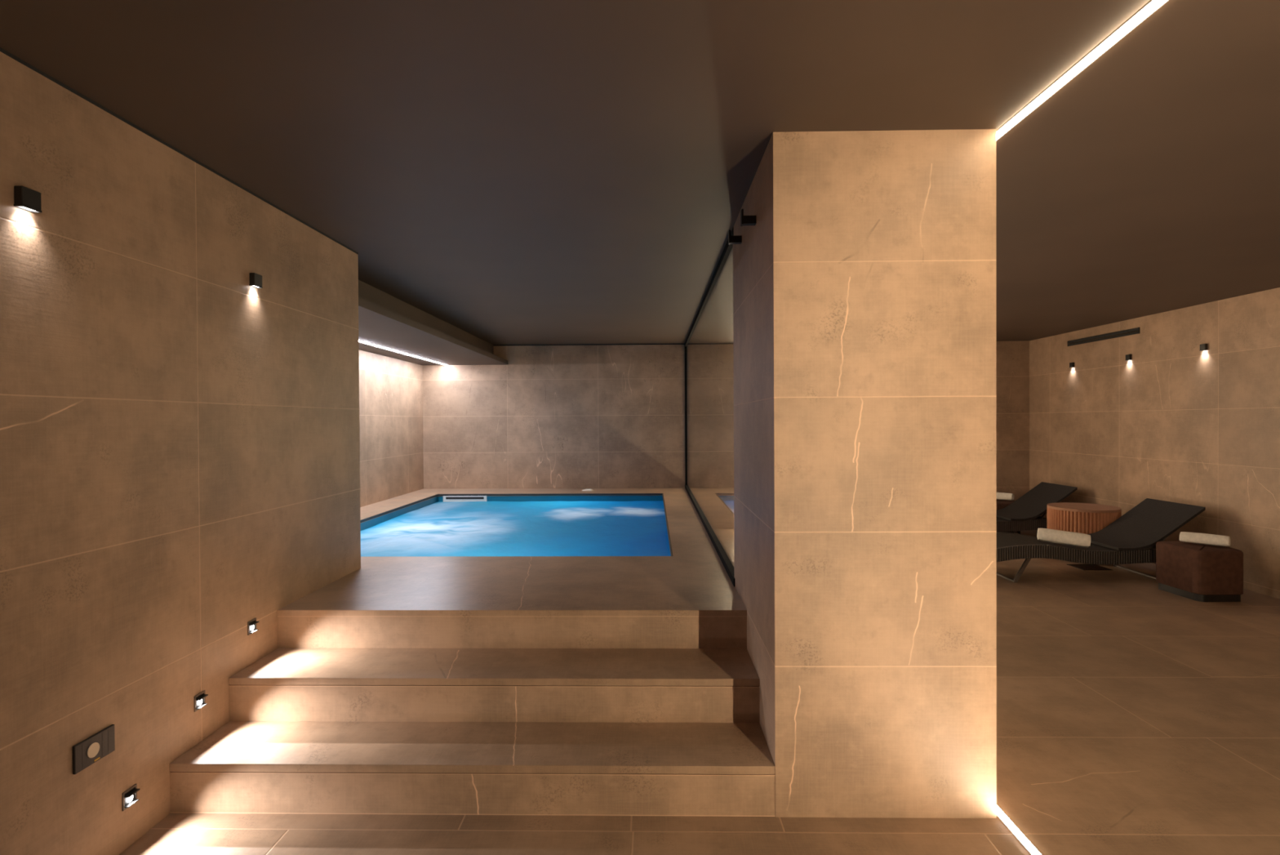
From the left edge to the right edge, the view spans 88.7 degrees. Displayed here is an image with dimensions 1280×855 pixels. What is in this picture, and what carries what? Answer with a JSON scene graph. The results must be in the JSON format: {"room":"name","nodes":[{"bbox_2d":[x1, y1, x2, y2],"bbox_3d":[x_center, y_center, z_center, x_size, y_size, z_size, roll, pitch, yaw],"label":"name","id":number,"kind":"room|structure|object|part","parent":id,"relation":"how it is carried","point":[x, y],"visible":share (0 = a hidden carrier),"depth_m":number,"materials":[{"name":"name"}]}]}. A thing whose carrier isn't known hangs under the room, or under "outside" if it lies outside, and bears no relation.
{"room":"indoor pool spa","nodes":[
{"label":"indoor pool spa","id":0,"kind":"room"},
{"bbox_2d":[0,51,360,854],"bbox_3d":[-2.504,0.200,0.883,1.558,2.411,6.069,0,1,1],"label":"wall","id":1,"kind":"structure","parent":0,"point":[180,436],"depth_m":2.23,"materials":[{"name":"tile"}]},
{"bbox_2d":[13,186,41,213],"bbox_3d":[-1.700,-0.633,1.819,0.024,0.056,0.058,0,1,1],"label":"wall lamp","id":2,"kind":"object","parent":1,"relation":"attached to","point":[25,198],"visible":1,"depth_m":1.81,"materials":[{"name":"black metal"}]},
{"bbox_2d":[72,724,115,773],"bbox_3d":[-1.694,0.997,2.035,0.012,0.085,0.146,0,1,1],"label":"switch plate","id":3,"kind":"object","parent":1,"relation":"attached to","point":[98,745],"visible":1,"depth_m":2.02,"materials":[{"name":"black plastic"}]},
{"bbox_2d":[121,783,140,810],"bbox_3d":[-1.687,1.227,2.174,0.019,0.058,0.058,0,1,1],"label":"lamp","id":4,"kind":"object","parent":1,"relation":"attached to","point":[129,797],"visible":1,"depth_m":2.17,"materials":[{"name":"metal"}]},
{"bbox_2d":[124,786,140,807],"bbox_3d":[-1.687,1.227,2.174,0.019,0.046,0.046,0,1,1],"label":"hood","id":5,"kind":"object","parent":4,"relation":"attached to","point":[131,794],"depth_m":2.17,"materials":[{"name":"black metal"}]},
{"bbox_2d":[0,47,358,254],"bbox_3d":[-1.732,-1.004,0.858,0.003,0.010,6.069,0,1,1],"label":"trim","id":6,"kind":"structure","parent":1,"relation":"attached to","point":[2,50],"depth_m":2.26,"materials":[{"name":"black metal"}]},
{"bbox_2d":[194,689,208,711],"bbox_3d":[-1.681,1.048,2.512,0.019,0.058,0.058,0,1,1],"label":"lamp","id":7,"kind":"object","parent":1,"relation":"attached to","point":[199,699],"visible":1,"depth_m":2.51,"materials":[{"name":"metal"}]},
{"bbox_2d":[195,693,208,709],"bbox_3d":[-1.681,1.048,2.512,0.019,0.046,0.046,0,1,1],"label":"hood","id":8,"kind":"object","parent":7,"relation":"attached to","point":[201,697],"depth_m":2.51,"materials":[{"name":"black metal"}]},
{"bbox_2d":[247,617,258,635],"bbox_3d":[-1.676,0.864,2.842,0.019,0.058,0.058,0,1,1],"label":"lamp","id":9,"kind":"object","parent":1,"relation":"attached to","point":[251,624],"visible":1,"depth_m":2.83,"materials":[{"name":"metal"}]},
{"bbox_2d":[248,619,258,632],"bbox_3d":[-1.676,0.864,2.842,0.019,0.046,0.046,0,1,1],"label":"hood","id":10,"kind":"object","parent":9,"relation":"attached to","point":[252,623],"depth_m":2.84,"materials":[{"name":"black metal"}]},
{"bbox_2d":[248,272,262,288],"bbox_3d":[-1.681,-0.643,2.866,0.024,0.056,0.058,0,1,1],"label":"wall lamp","id":11,"kind":"object","parent":1,"relation":"attached to","point":[255,279],"visible":1,"depth_m":2.85,"materials":[{"name":"black metal"}]},
{"bbox_2d":[359,349,423,506],"bbox_3d":[-3.032,0.555,6.257,0.300,3.211,4.652,0,1,1],"label":"wall","id":12,"kind":"structure","parent":0,"point":[391,389],"depth_m":7.47,"materials":[{"name":"tile"}]},
{"bbox_2d":[358,280,507,364],"bbox_3d":[-2.328,-0.925,6.231,1.125,0.259,4.652,0,1,1],"label":"ceiling beam","id":13,"kind":"structure","parent":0,"point":[385,320],"depth_m":6.01,"materials":[{"name":"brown paint"}]},
{"bbox_2d":[358,339,448,365],"bbox_3d":[-2.559,-0.791,6.246,0.040,0.009,4.592,0,1,1],"label":"light strip","id":14,"kind":"object","parent":13,"relation":"attached to","point":[362,341],"visible":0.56,"depth_m":6.91,"materials":[{"name":"plastic"}]},
{"bbox_2d":[276,487,746,616],"bbox_3d":[-1.176,1.086,5.791,3.508,0.536,5.526,0,1,1],"label":"deck","id":15,"kind":"object","parent":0,"point":[693,581],"visible":0.49,"depth_m":3.51,"materials":[{"name":"tile"}]},
{"bbox_2d":[360,493,672,556],"bbox_3d":[-1.115,1.483,6.070,2.790,1.338,3.730,0,1,1],"label":"swimming pool","id":16,"kind":"object","parent":15,"relation":"in","point":[551,524],"visible":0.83,"depth_m":5.94,"materials":[{"name":"liquid"}]},
{"bbox_2d":[684,226,734,586],"bbox_3d":[0.555,-0.130,5.960,0.044,1.875,5.101,0,1,1],"label":"glass wall","id":17,"kind":"structure","parent":15,"relation":"on","point":[708,343],"depth_m":4.63,"materials":[{"name":"clear glass"}]},
{"bbox_3d":[0.601,-0.145,8.490,0.036,1.800,0.040,0,1,1],"label":"post","id":18,"kind":"part","parent":17,"relation":"part of","materials":[{"name":"black metal"}]},
{"bbox_3d":[0.550,-1.045,5.952,0.036,0.045,5.101,0,1,1],"label":"rail","id":19,"kind":"part","parent":17,"relation":"part of","materials":[{"name":"black metal"}]},
{"bbox_3d":[0.559,0.786,5.969,0.044,0.042,5.101,0,1,1],"label":"rail","id":20,"kind":"part","parent":17,"relation":"part of","materials":[{"name":"black metal"}]},
{"bbox_2d":[0,0,1279,344],"bbox_3d":[0.881,-1.104,3.135,8.258,0.120,10.921,0,1,1],"label":"ceiling","id":21,"kind":"structure","parent":0,"point":[504,171],"depth_m":2.19,"materials":[{"name":"brown paint"}]},
{"bbox_2d":[995,0,1168,140],"bbox_3d":[1.300,-1.051,4.132,0.034,0.011,8.709,0,1,1],"label":"light strip","id":22,"kind":"object","parent":21,"relation":"attached to","point":[1153,5],"visible":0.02,"depth_m":1.84,"materials":[{"name":"plastic"}]},
{"bbox_2d":[119,529,1279,854],"bbox_3d":[1.619,1.423,3.144,6.708,0.120,10.821,0,1,1],"label":"floor","id":23,"kind":"structure","parent":0,"point":[1135,716],"depth_m":2.61,"materials":[{"name":"tile"}]},
{"bbox_2d":[168,615,775,816],"bbox_3d":[-0.599,1.124,2.800,2.172,0.508,0.934,0,1,1],"label":"staircase","id":24,"kind":"structure","parent":23,"relation":"on","point":[348,714],"depth_m":2.65,"materials":[{"name":"tile"}]},
{"bbox_2d":[996,499,1020,533],"bbox_3d":[4.495,1.107,8.180,0.412,0.392,0.460,0,1,1],"label":"pouf","id":25,"kind":"object","parent":23,"relation":"on","point":[1001,504],"visible":0.12,"depth_m":7.97,"materials":[{"name":"brown fabric"}]},
{"bbox_2d":[996,492,1013,500],"bbox_3d":[4.499,0.857,8.184,0.294,0.092,0.100,0,1,45],"label":"rolled towel","id":26,"kind":"object","parent":25,"relation":"on","point":[1000,495],"visible":0.64,"depth_m":8.11,"materials":[{"name":"white fabric"}]},
{"bbox_2d":[996,499,1014,510],"bbox_3d":[4.495,1.079,8.180,0.412,0.337,0.460,0,1,1],"label":"cushion","id":27,"kind":"object","parent":25,"relation":"on","point":[1001,504],"depth_m":7.96,"materials":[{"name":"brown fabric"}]},
{"bbox_2d":[996,804,1042,854],"bbox_3d":[1.313,1.354,4.154,0.034,0.006,8.709,0,1,1],"label":"light strip","id":28,"kind":"object","parent":23,"relation":"on","point":[1031,848],"visible":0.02,"depth_m":2.21,"materials":[{"name":"plastic"}]},
{"bbox_2d":[996,481,1077,533],"bbox_3d":[3.812,0.988,7.610,2.090,0.646,0.660,0,1,1],"label":"sun lounger","id":29,"kind":"object","parent":23,"relation":"on","point":[1024,513],"visible":0.33,"depth_m":7.43,"materials":[{"name":"wicker"}]},
{"bbox_3d":[3.463,1.057,7.617,1.391,0.130,0.592,0,1,1],"label":"seat","id":30,"kind":"part","parent":29,"relation":"part of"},
{"bbox_3d":[3.731,1.101,7.300,1.940,0.222,0.034,0,1,1],"label":"rail","id":31,"kind":"part","parent":29,"relation":"part of","materials":[{"name":"wicker"}]},
{"bbox_3d":[4.693,1.084,7.595,0.028,0.078,0.592,0,1,1],"label":"rail","id":32,"kind":"part","parent":29,"relation":"part of","materials":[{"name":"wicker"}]},
{"bbox_2d":[1047,502,1121,562],"bbox_3d":[4.473,1.056,6.609,0.622,0.522,0.622,0,1,1],"label":"side table","id":33,"kind":"object","parent":23,"relation":"on","point":[1081,517],"visible":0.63,"depth_m":6.41,"materials":[{"name":"wood"}]},
{"bbox_2d":[1067,564,1111,569],"bbox_3d":[4.252,1.319,6.195,0.270,0.004,0.250,0,1,1],"label":"floor drain","id":34,"kind":"object","parent":23,"relation":"on","point":[1083,566],"visible":0.98,"depth_m":6.19,"materials":[{"name":"black metal"}]},
{"bbox_2d":[996,497,1205,582],"bbox_3d":[3.780,1.004,5.931,2.090,0.646,0.660,0,1,1],"label":"sun lounger","id":35,"kind":"object","parent":23,"relation":"on","point":[1133,537],"visible":0.65,"depth_m":5.70,"materials":[{"name":"wicker"}]},
{"bbox_3d":[3.712,1.110,6.246,1.940,0.222,0.034,0,1,1],"label":"rail","id":36,"kind":"part","parent":35,"relation":"part of","materials":[{"name":"wicker"}]},
{"bbox_3d":[3.286,1.220,5.632,0.146,0.222,0.018,0,1,1],"label":"leg","id":37,"kind":"part","parent":35,"relation":"part of","materials":[{"name":"metal"}]},
{"bbox_3d":[3.432,1.072,5.938,1.391,0.130,0.592,0,1,1],"label":"seat","id":38,"kind":"part","parent":35,"relation":"part of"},
{"bbox_2d":[1036,528,1090,546],"bbox_3d":[3.714,0.965,5.744,0.394,0.143,0.130,0,1,28],"label":"rolled towel","id":39,"kind":"object","parent":35,"relation":"on","point":[1077,539],"visible":1,"depth_m":5.70,"materials":[{"name":"white fabric"}]},
{"bbox_3d":[3.700,1.116,5.620,1.940,0.222,0.034,0,1,1],"label":"rail","id":40,"kind":"part","parent":35,"relation":"part of","materials":[{"name":"wicker"}]},
{"bbox_3d":[4.460,0.864,5.917,0.730,0.373,0.660,0,1,1],"label":"backrest","id":41,"kind":"part","parent":35,"relation":"part of","materials":[{"name":"black fabric"}]},
{"bbox_2d":[1155,540,1243,601],"bbox_3d":[4.455,1.133,5.211,0.412,0.392,0.460,0,1,1],"label":"pouf","id":42,"kind":"object","parent":23,"relation":"on","point":[1201,572],"visible":0.88,"depth_m":5.02,"materials":[{"name":"brown fabric"}]},
{"bbox_2d":[1178,531,1231,546],"bbox_3d":[4.492,0.887,5.209,0.094,0.088,0.306,-1,1,-39],"label":"rolled towel","id":43,"kind":"object","parent":42,"relation":"on","point":[1184,536],"visible":1,"depth_m":5.18,"materials":[{"name":"white fabric"}]},
{"bbox_2d":[422,340,1029,500],"bbox_3d":[0.990,0.512,8.584,8.258,3.211,0.150,0,1,1],"label":"wall","id":44,"kind":"structure","parent":0,"point":[553,416],"depth_m":8.54,"materials":[{"name":"tile"}]},
{"bbox_2d":[493,343,684,346],"bbox_3d":[-1.126,-1.075,8.533,3.445,0.014,0.003,0,1,1],"label":"trim","id":45,"kind":"structure","parent":44,"relation":"attached to","point":[588,344],"depth_m":8.52,"materials":[{"name":"metal"}]},
{"bbox_2d":[733,128,996,817],"bbox_3d":[0.870,0.164,2.867,0.774,2.411,1.139,0,1,1],"label":"pillar","id":46,"kind":"structure","parent":0,"point":[864,276],"depth_m":2.30,"materials":[{"name":"stone"}]},
{"bbox_2d":[728,230,742,244],"bbox_3d":[0.452,-0.904,3.114,0.060,0.061,0.032,0,1,1],"label":"wall lamp","id":47,"kind":"object","parent":46,"relation":"attached to","point":[731,239],"visible":1,"depth_m":3.10,"materials":[{"name":"black metal"}]},
{"bbox_3d":[0.456,-0.891,3.114,0.052,0.032,0.032,0,1,1],"label":"hook arm","id":48,"kind":"part","parent":47,"relation":"part of"},
{"bbox_2d":[740,208,756,226],"bbox_3d":[0.444,-0.860,2.685,0.060,0.061,0.032,0,1,1],"label":"wall lamp","id":49,"kind":"object","parent":46,"relation":"attached to","point":[745,220],"visible":1,"depth_m":2.67,"materials":[{"name":"black metal"}]},
{"bbox_3d":[0.448,-0.848,2.685,0.052,0.032,0.032,0,1,1],"label":"hook arm","id":50,"kind":"part","parent":49,"relation":"part of"},
{"bbox_2d":[1029,287,1279,598],"bbox_3d":[4.966,0.140,3.071,0.100,2.411,10.721,0,1,1],"label":"wall","id":51,"kind":"structure","parent":0,"point":[1176,421],"depth_m":6.02,"materials":[{"name":"tile"}]},
{"bbox_2d":[1069,362,1074,367],"bbox_3d":[4.982,-0.721,7.551,0.024,0.056,0.058,0,1,1],"label":"wall lamp","id":52,"kind":"object","parent":51,"relation":"attached to","point":[1071,364],"visible":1,"depth_m":7.54,"materials":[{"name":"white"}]},
{"bbox_2d":[1067,327,1139,346],"bbox_3d":[4.979,-0.971,7.077,0.010,0.062,1.124,0,1,1],"label":"air vent","id":53,"kind":"object","parent":51,"relation":"in","point":[1133,331],"visible":1,"depth_m":7.01,"materials":[{"name":"brown metal"}]},
{"bbox_2d":[1125,354,1131,359],"bbox_3d":[4.966,-0.712,6.655,0.024,0.056,0.058,0,1,1],"label":"wall lamp","id":54,"kind":"object","parent":51,"relation":"attached to","point":[1128,357],"visible":1,"depth_m":6.64,"materials":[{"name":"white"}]},
{"bbox_2d":[1199,343,1208,351],"bbox_3d":[4.949,-0.704,5.749,0.024,0.056,0.058,0,1,1],"label":"wall lamp","id":55,"kind":"object","parent":51,"relation":"attached to","point":[1203,346],"visible":1,"depth_m":5.74,"materials":[{"name":"black metal"}]}
]}

